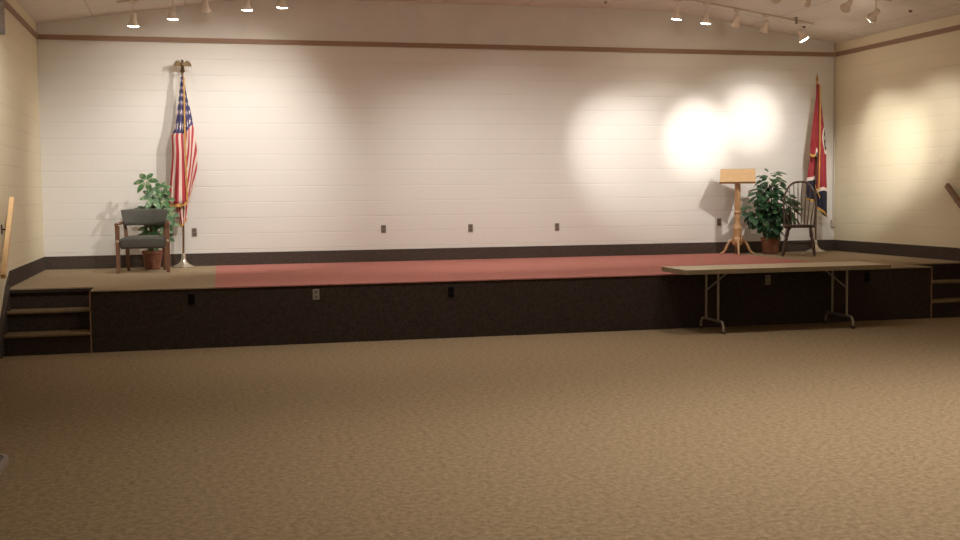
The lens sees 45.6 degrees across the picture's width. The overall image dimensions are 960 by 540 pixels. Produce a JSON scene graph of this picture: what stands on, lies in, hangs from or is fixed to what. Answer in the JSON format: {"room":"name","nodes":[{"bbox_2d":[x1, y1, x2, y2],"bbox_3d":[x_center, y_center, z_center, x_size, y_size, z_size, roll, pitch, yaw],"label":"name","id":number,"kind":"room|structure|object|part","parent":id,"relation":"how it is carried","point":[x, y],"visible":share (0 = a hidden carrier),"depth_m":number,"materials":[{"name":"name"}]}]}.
{"room":"community hall","nodes":[
{"label":"community hall","id":0,"kind":"room"},
{"bbox_2d":[0,0,43,343],"bbox_3d":[-3.637,-0.732,6.159,0.150,3.915,18.790,-2,4,-14],"label":"wall","id":1,"kind":"structure","parent":0,"point":[20,151],"depth_m":13.42,"materials":[{"name":"beige paint"}]},
{"bbox_2d":[0,0,4,34],"bbox_3d":[-4.978,-2.655,11.733,0.064,0.360,0.870,-2,4,-14],"label":"wall box","id":2,"kind":"object","parent":1,"relation":"attached to","point":[2,13],"visible":1,"depth_m":11.98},
{"bbox_2d":[0,285,10,358],"bbox_3d":[-4.908,0.523,11.788,0.030,0.690,0.710,-2,4,-14],"label":"trim","id":3,"kind":"structure","parent":1,"relation":"attached to","point":[7,303],"depth_m":11.77,"materials":[{"name":"rubber"}]},
{"bbox_2d":[0,197,14,278],"bbox_3d":[-4.910,-0.345,11.804,0.110,0.823,0.833,-2,4,-14],"label":"handrail","id":4,"kind":"object","parent":1,"relation":"attached to","point":[3,273],"visible":1,"depth_m":11.77,"materials":[{"name":"brown wood"}]},
{"bbox_2d":[3,0,37,38],"bbox_3d":[-3.570,-2.510,6.052,0.020,0.065,18.770,-2,4,-14],"label":"trim","id":5,"kind":"structure","parent":1,"relation":"attached to","point":[7,5],"depth_m":13.54,"materials":[{"name":"brown wood"}]},
{"bbox_3d":[-3.656,-2.598,6.035,0.150,0.174,18.790,-2,4,-14],"label":"panel","id":6,"kind":"part","parent":1,"relation":"part of","materials":[{"name":"beige paint"}]},
{"bbox_2d":[0,257,45,325],"bbox_3d":[-3.539,0.812,6.274,0.016,0.818,18.772,-2,4,-14],"label":"baseboard","id":7,"kind":"structure","parent":1,"relation":"attached to","point":[17,275],"depth_m":13.31,"materials":[{"name":"carpet"}]},
{"bbox_2d":[36,0,835,256],"bbox_3d":[-0.136,-1.688,16.770,11.856,4.345,0.150,-2,4,-14],"label":"wall","id":8,"kind":"structure","parent":0,"point":[300,147],"depth_m":16.50,"materials":[{"name":"paint"}]},
{"bbox_2d":[192,228,196,235],"bbox_3d":[-3.950,-0.522,15.797,0.070,0.115,0.012,-2,4,-14],"label":"wall outlet","id":9,"kind":"object","parent":8,"relation":"attached to","point":[194,230],"visible":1,"depth_m":15.79,"materials":[{"name":"plastic"}]},
{"bbox_2d":[381,225,385,232],"bbox_3d":[-1.387,-0.590,16.440,0.070,0.115,0.012,-2,4,-14],"label":"wall outlet","id":10,"kind":"object","parent":8,"relation":"attached to","point":[383,227],"visible":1,"depth_m":16.44,"materials":[{"name":"plastic"}]},
{"bbox_2d":[38,34,833,56],"bbox_3d":[-0.131,-3.245,16.584,11.856,0.065,0.020,-2,4,-14],"label":"trim","id":11,"kind":"structure","parent":8,"relation":"attached to","point":[40,36],"depth_m":16.39,"materials":[{"name":"brown wood"}]},
{"bbox_3d":[-0.154,-3.554,16.646,11.856,0.604,0.150,-2,4,-14],"label":"panel","id":12,"kind":"part","parent":8,"relation":"part of","materials":[{"name":"paint"}]},
{"bbox_2d":[45,240,832,269],"bbox_3d":[-0.101,-0.244,16.784,11.856,0.174,0.018,-2,4,-14],"label":"baseboard","id":13,"kind":"structure","parent":8,"relation":"attached to","point":[334,256],"depth_m":16.60,"materials":[{"name":"carpet"}]},
{"bbox_2d":[468,224,472,231],"bbox_3d":[-0.138,-0.616,16.755,0.070,0.115,0.012,-2,4,-14],"label":"wall outlet","id":14,"kind":"object","parent":8,"relation":"attached to","point":[470,226],"visible":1,"depth_m":16.75,"materials":[{"name":"brown plastic"}]},
{"bbox_2d":[555,223,558,230],"bbox_3d":[1.153,-0.642,17.079,0.070,0.115,0.012,-2,4,-14],"label":"wall outlet","id":15,"kind":"object","parent":8,"relation":"attached to","point":[556,224],"visible":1,"depth_m":17.07,"materials":[{"name":"brown plastic"}]},
{"bbox_2d":[717,218,720,225],"bbox_3d":[3.709,-0.744,17.719,0.070,0.115,0.012,-2,4,-14],"label":"wall outlet","id":16,"kind":"object","parent":8,"relation":"attached to","point":[718,219],"visible":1,"depth_m":17.71,"materials":[{"name":"brown plastic"}]},
{"bbox_2d":[830,43,834,226],"bbox_3d":[5.601,-2.126,18.088,0.063,2.890,0.048,-2,4,-14],"label":"conduit","id":17,"kind":"object","parent":8,"relation":"attached to","point":[832,221],"visible":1,"depth_m":18.10,"materials":[{"name":"metal"}]},
{"bbox_2d":[0,317,959,539],"bbox_3d":[2.203,1.116,7.754,11.856,0.100,18.790,-2,4,-14],"label":"floor","id":18,"kind":"structure","parent":0,"point":[829,430],"depth_m":7.52,"materials":[{"name":"brown carpet"}]},
{"bbox_2d":[0,453,8,474],"bbox_3d":[-2.080,1.027,3.405,1.200,0.742,0.760,-2,4,-14],"label":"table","id":19,"kind":"object","parent":18,"relation":"on","point":[4,461],"visible":1,"depth_m":3.76,"materials":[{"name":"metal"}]},
{"bbox_2d":[3,288,92,355],"bbox_3d":[-4.502,0.537,11.960,0.839,0.631,0.584,-2,4,-14],"label":"stairs","id":20,"kind":"structure","parent":18,"relation":"on","point":[37,331],"depth_m":11.88,"materials":[{"name":"carpet"}]},
{"bbox_2d":[9,251,959,352],"bbox_3d":[0.384,0.285,14.911,11.823,0.645,3.910,-2,4,-14],"label":"stage","id":21,"kind":"object","parent":18,"relation":"on","point":[139,308],"visible":0.93,"depth_m":13.09,"materials":[{"name":"carpet"}]},
{"bbox_2d":[114,209,170,272],"bbox_3d":[-4.323,-0.382,14.713,0.693,0.811,0.620,-1,4,-12],"label":"armchair","id":22,"kind":"object","parent":21,"relation":"on","point":[129,216],"visible":1,"depth_m":14.57,"materials":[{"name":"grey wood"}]},
{"bbox_3d":[-4.566,-0.255,14.407,0.056,0.597,0.054,-1,4,-12],"label":"leg","id":23,"kind":"part","parent":22,"relation":"part of","materials":[{"name":"brown wood"}]},
{"bbox_3d":[-4.604,-0.296,14.903,0.072,0.621,0.096,-3,4,-28],"label":"leg","id":24,"kind":"part","parent":22,"relation":"part of","materials":[{"name":"brown wood"}]},
{"bbox_3d":[-4.309,-0.369,14.647,0.550,0.151,0.460,-1,4,-12],"label":"seat","id":25,"kind":"part","parent":22,"relation":"part of","materials":[{"name":"grey fabric"}]},
{"bbox_3d":[-4.315,-0.315,14.683,0.535,0.061,0.455,-1,4,-12],"label":"seat frame","id":26,"kind":"part","parent":22,"relation":"part of","materials":[{"name":"brown wood"}]},
{"bbox_3d":[-4.370,-0.692,14.895,0.588,0.216,0.208,-1,4,-12],"label":"backrest","id":27,"kind":"part","parent":22,"relation":"part of","materials":[{"name":"grey fabric"}]},
{"bbox_3d":[-4.141,-0.308,15.003,0.072,0.621,0.096,0,4,4],"label":"leg","id":28,"kind":"part","parent":22,"relation":"part of","materials":[{"name":"brown wood"}]},
{"bbox_3d":[-3.970,-0.270,14.535,0.056,0.597,0.054,-1,4,-12],"label":"leg","id":29,"kind":"part","parent":22,"relation":"part of","materials":[{"name":"brown wood"}]},
{"bbox_2d":[134,173,179,269],"bbox_3d":[-4.327,-0.647,15.188,0.669,1.274,0.328,-2,4,-14],"label":"potted plant","id":30,"kind":"object","parent":21,"relation":"on","point":[152,257],"visible":0.59,"depth_m":15.16,"materials":[{"name":"green plant"}]},
{"bbox_3d":[-4.366,-0.137,15.236,0.272,0.250,0.272,-2,4,-14],"label":"pot","id":31,"kind":"part","parent":30,"relation":"part of","materials":[{"name":"ceramic"}]},
{"bbox_2d":[168,60,196,267],"bbox_3d":[-4.040,-1.440,15.515,0.393,2.808,0.300,0,4,-14],"label":"flag","id":32,"kind":"object","parent":21,"relation":"on","point":[184,147],"visible":0.98,"depth_m":15.45,"materials":[{"name":"red fabric"}]},
{"bbox_2d":[188,293,194,304],"bbox_3d":[-3.038,0.306,12.033,0.070,0.115,0.012,-2,4,-14],"label":"wall outlet","id":33,"kind":"object","parent":21,"relation":"attached to","point":[191,297],"visible":1,"depth_m":12.03,"materials":[{"name":"black plastic"}]},
{"bbox_2d":[313,289,318,299],"bbox_3d":[-1.772,0.264,12.351,0.070,0.115,0.012,-2,4,-14],"label":"wall outlet","id":34,"kind":"object","parent":21,"relation":"attached to","point":[315,291],"visible":1,"depth_m":12.35,"materials":[{"name":"beige plastic"}]},
{"bbox_2d":[448,287,453,296],"bbox_3d":[-0.322,0.245,12.716,0.070,0.115,0.012,-2,4,-14],"label":"wall outlet","id":35,"kind":"object","parent":21,"relation":"attached to","point":[450,289],"visible":1,"depth_m":12.71,"materials":[{"name":"black plastic"}]},
{"bbox_2d":[719,169,755,254],"bbox_3d":[3.906,-0.885,17.332,0.536,1.297,0.511,0,4,13],"label":"lectern","id":36,"kind":"object","parent":21,"relation":"on","point":[737,177],"visible":1,"depth_m":17.29,"materials":[{"name":"brown wood"}]},
{"bbox_2d":[765,275,770,284],"bbox_3d":[3.442,0.120,13.660,0.070,0.115,0.012,-2,4,-14],"label":"wall outlet","id":37,"kind":"object","parent":21,"relation":"attached to","point":[767,277],"visible":1,"depth_m":13.66,"materials":[{"name":"beige plastic"}]},
{"bbox_2d":[740,169,803,253],"bbox_3d":[4.409,-0.888,17.316,0.951,1.299,0.623,0,4,8],"label":"potted plant","id":38,"kind":"object","parent":21,"relation":"on","point":[770,212],"visible":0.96,"depth_m":17.23,"materials":[{"name":"green plant"}]},
{"bbox_3d":[4.433,-0.370,17.425,0.302,0.250,0.302,-2,4,-14],"label":"pot","id":39,"kind":"part","parent":38,"relation":"part of","materials":[{"name":"ceramic"}]},
{"bbox_2d":[782,181,816,256],"bbox_3d":[4.707,-0.764,16.841,0.485,1.105,0.594,1,4,17],"label":"chair","id":40,"kind":"object","parent":21,"relation":"on","point":[801,225],"visible":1,"depth_m":16.95,"materials":[{"name":"brown wood"}]},
{"bbox_3d":[4.464,-0.416,16.706,0.167,0.434,0.056,-4,5,-44],"label":"leg","id":41,"kind":"part","parent":40,"relation":"part of","materials":[{"name":"brown wood"}]},
{"bbox_3d":[4.698,-0.645,16.814,0.480,0.038,0.434,1,4,17],"label":"seat","id":42,"kind":"part","parent":40,"relation":"part of","materials":[{"name":"brown wood"}]},
{"bbox_3d":[4.828,-0.413,16.596,0.099,0.434,0.148,1,4,17],"label":"leg","id":43,"kind":"part","parent":40,"relation":"part of","materials":[{"name":"brown wood"}]},
{"bbox_2d":[805,74,826,252],"bbox_3d":[5.221,-1.665,17.749,0.350,2.775,0.300,-2,4,-14],"label":"flag","id":44,"kind":"object","parent":21,"relation":"on","point":[816,175],"visible":0.96,"depth_m":17.69,"materials":[{"name":"red fabric"}]},
{"bbox_2d":[865,272,869,281],"bbox_3d":[4.741,0.085,13.986,0.070,0.115,0.012,-2,4,-14],"label":"wall outlet","id":45,"kind":"object","parent":21,"relation":"attached to","point":[867,274],"visible":1,"depth_m":13.98,"materials":[{"name":"black plastic"}]},
{"bbox_2d":[662,261,890,333],"bbox_3d":[3.446,0.316,13.295,2.584,0.738,0.689,-2,4,-14],"label":"folding table","id":46,"kind":"object","parent":18,"relation":"on","point":[851,265],"visible":1,"depth_m":13.13,"materials":[{"name":"laminate"}]},
{"bbox_3d":[2.622,0.269,13.244,0.026,0.583,0.027,-2,4,-14],"label":"leg","id":47,"kind":"part","parent":46,"relation":"part of","materials":[{"name":"metal"}]},
{"bbox_3d":[2.664,0.629,13.118,0.028,0.152,0.618,-2,4,-14],"label":"leg frame","id":48,"kind":"part","parent":46,"relation":"part of","materials":[{"name":"metal"}]},
{"bbox_3d":[2.698,0.288,12.944,0.026,0.583,0.027,-2,4,-14],"label":"leg","id":49,"kind":"part","parent":46,"relation":"part of","materials":[{"name":"metal"}]},
{"bbox_3d":[4.207,0.227,13.642,0.026,0.583,0.027,-2,4,-14],"label":"leg","id":50,"kind":"part","parent":46,"relation":"part of","materials":[{"name":"metal"}]},
{"bbox_3d":[4.249,0.587,13.516,0.028,0.152,0.618,-2,4,-14],"label":"leg frame","id":51,"kind":"part","parent":46,"relation":"part of","materials":[{"name":"metal"}]},
{"bbox_3d":[4.283,0.246,13.342,0.026,0.583,0.027,-2,4,-14],"label":"leg","id":52,"kind":"part","parent":46,"relation":"part of","materials":[{"name":"metal"}]},
{"bbox_2d":[920,263,959,317],"bbox_3d":[6.044,0.255,14.608,0.993,0.631,0.584,-2,4,-14],"label":"stairs","id":53,"kind":"structure","parent":18,"relation":"on","point":[945,292],"depth_m":14.55,"materials":[{"name":"carpet"}]},
{"bbox_2d":[16,0,959,42],"bbox_3d":[2.160,-3.154,7.470,11.856,0.630,18.790,-2,4,-14],"label":"ceiling","id":54,"kind":"structure","parent":0,"point":[832,25],"depth_m":16.17,"materials":[{"name":"white paint"}]},
{"bbox_2d":[116,0,813,24],"bbox_3d":[0.158,-3.638,15.619,9.800,0.306,0.036,-2,4,-14],"label":"track","id":55,"kind":"object","parent":54,"relation":"attached to","point":[120,1],"visible":1,"depth_m":16.51,"materials":[{"name":"metal"}]},
{"bbox_2d":[127,1,138,26],"bbox_3d":[-4.406,-3.246,14.512,0.147,0.330,0.145,-2,4,-14],"label":"track spotlight","id":56,"kind":"object","parent":55,"relation":"hanging from","point":[133,22],"visible":1,"depth_m":14.47,"materials":[{"name":"beige metal"}]},
{"bbox_2d":[167,0,177,19],"bbox_3d":[-3.936,-3.346,14.622,0.147,0.300,0.146,-2,4,-14],"label":"track spotlight","id":57,"kind":"object","parent":55,"relation":"hanging from","point":[172,15],"visible":1,"depth_m":14.58,"materials":[{"name":"beige metal"}]},
{"bbox_2d":[200,0,210,13],"bbox_3d":[-3.540,-3.436,14.730,0.148,0.265,0.171,-2,4,-14],"label":"track spotlight","id":58,"kind":"object","parent":55,"relation":"hanging from","point":[205,9],"visible":1,"depth_m":14.69,"materials":[{"name":"white metal"}]},
{"bbox_2d":[241,0,252,10],"bbox_3d":[-3.029,-3.510,14.843,0.147,0.300,0.145,-2,4,-14],"label":"track spotlight","id":59,"kind":"object","parent":55,"relation":"hanging from","point":[246,7],"visible":1,"depth_m":14.80,"materials":[{"name":"beige metal"}]},
{"bbox_2d":[277,0,287,8],"bbox_3d":[-2.592,-3.557,14.950,0.148,0.280,0.144,-2,4,-14],"label":"track spotlight","id":60,"kind":"object","parent":55,"relation":"hanging from","point":[281,4],"visible":1,"depth_m":14.91,"materials":[{"name":"beige metal"}]},
{"bbox_2d":[671,0,680,19],"bbox_3d":[2.802,-3.701,16.302,0.147,0.280,0.146,-2,4,-14],"label":"track spotlight","id":61,"kind":"object","parent":55,"relation":"hanging from","point":[676,16],"visible":1,"depth_m":16.26,"materials":[{"name":"beige metal"}]},
{"bbox_2d":[701,3,710,23],"bbox_3d":[3.246,-3.675,16.416,0.148,0.299,0.145,-2,4,-14],"label":"track spotlight","id":62,"kind":"object","parent":55,"relation":"hanging from","point":[705,20],"visible":1,"depth_m":16.37,"materials":[{"name":"beige metal"}]},
{"bbox_2d":[730,9,740,27],"bbox_3d":[3.708,-3.634,16.550,0.148,0.265,0.174,-2,4,-14],"label":"track spotlight","id":63,"kind":"object","parent":55,"relation":"hanging from","point":[735,24],"visible":1,"depth_m":16.51,"materials":[{"name":"white metal"}]},
{"bbox_2d":[759,15,768,33],"bbox_3d":[4.157,-3.577,16.668,0.148,0.264,0.176,-2,4,-14],"label":"track spotlight","id":64,"kind":"object","parent":55,"relation":"hanging from","point":[764,29],"visible":1,"depth_m":16.63,"materials":[{"name":"white metal"}]},
{"bbox_2d":[797,22,808,42],"bbox_3d":[4.743,-3.490,16.764,0.167,0.295,0.144,-2,4,-14],"label":"track spotlight","id":65,"kind":"object","parent":55,"relation":"hanging from","point":[802,36],"visible":1,"depth_m":16.75,"materials":[{"name":"beige metal"}]},
{"bbox_3d":[0.793,-3.522,13.720,9.400,0.298,0.036,-2,4,-14],"label":"track","id":66,"kind":"object","parent":54,"relation":"hanging from","visible":0},
{"bbox_2d":[800,0,810,6],"bbox_3d":[4.198,-3.505,14.618,0.148,0.276,0.190,-2,4,-14],"label":"track spotlight","id":67,"kind":"object","parent":66,"relation":"hanging from","point":[806,3],"visible":1,"depth_m":14.63,"materials":[{"name":"white metal"}]},
{"bbox_2d":[840,0,852,12],"bbox_3d":[4.752,-3.450,14.762,0.148,0.246,0.190,-2,4,-14],"label":"track spotlight","id":68,"kind":"object","parent":66,"relation":"hanging from","point":[845,7],"visible":1,"depth_m":14.76,"materials":[{"name":"white metal"}]},
{"bbox_2d":[866,0,879,22],"bbox_3d":[5.125,-3.372,14.862,0.148,0.303,0.190,-2,4,-14],"label":"track spotlight","id":69,"kind":"object","parent":66,"relation":"hanging from","point":[872,17],"visible":1,"depth_m":14.84,"materials":[{"name":"beige metal"}]},
{"bbox_2d":[834,14,959,248],"bbox_3d":[8.003,-1.042,9.082,0.150,3.915,18.790,-2,4,-14],"label":"wall","id":70,"kind":"structure","parent":0,"point":[897,106],"depth_m":16.48,"materials":[{"name":"beige paint"}]},
{"bbox_2d":[833,240,959,260],"bbox_3d":[7.941,0.505,9.156,0.016,0.818,18.772,-2,4,-14],"label":"baseboard","id":71,"kind":"structure","parent":70,"relation":"attached to","point":[918,251],"depth_m":16.52,"materials":[{"name":"carpet"}]},
{"bbox_2d":[835,25,959,56],"bbox_3d":[7.906,-2.817,8.934,0.020,0.065,18.770,-2,4,-14],"label":"trim","id":72,"kind":"structure","parent":70,"relation":"attached to","point":[956,27],"depth_m":16.38,"materials":[{"name":"brown wood"}]},
{"bbox_3d":[7.985,-2.909,8.958,0.150,0.174,18.790,-2,4,-14],"label":"panel","id":73,"kind":"part","parent":70,"relation":"part of","materials":[{"name":"beige paint"}]},
{"bbox_2d":[940,155,943,163],"bbox_3d":[6.280,-1.498,15.547,0.020,0.120,0.080,-2,4,-14],"label":"light switch","id":74,"kind":"object","parent":70,"relation":"attached to","point":[942,156],"visible":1,"depth_m":15.53,"materials":[{"name":"white plastic"}]},
{"bbox_2d":[944,183,959,207],"bbox_3d":[6.424,-0.663,14.877,0.110,0.946,1.069,-2,4,-14],"label":"handrail","id":75,"kind":"object","parent":70,"relation":"attached to","point":[948,187],"visible":1,"depth_m":15.19,"materials":[{"name":"brown wood"}]}
]}

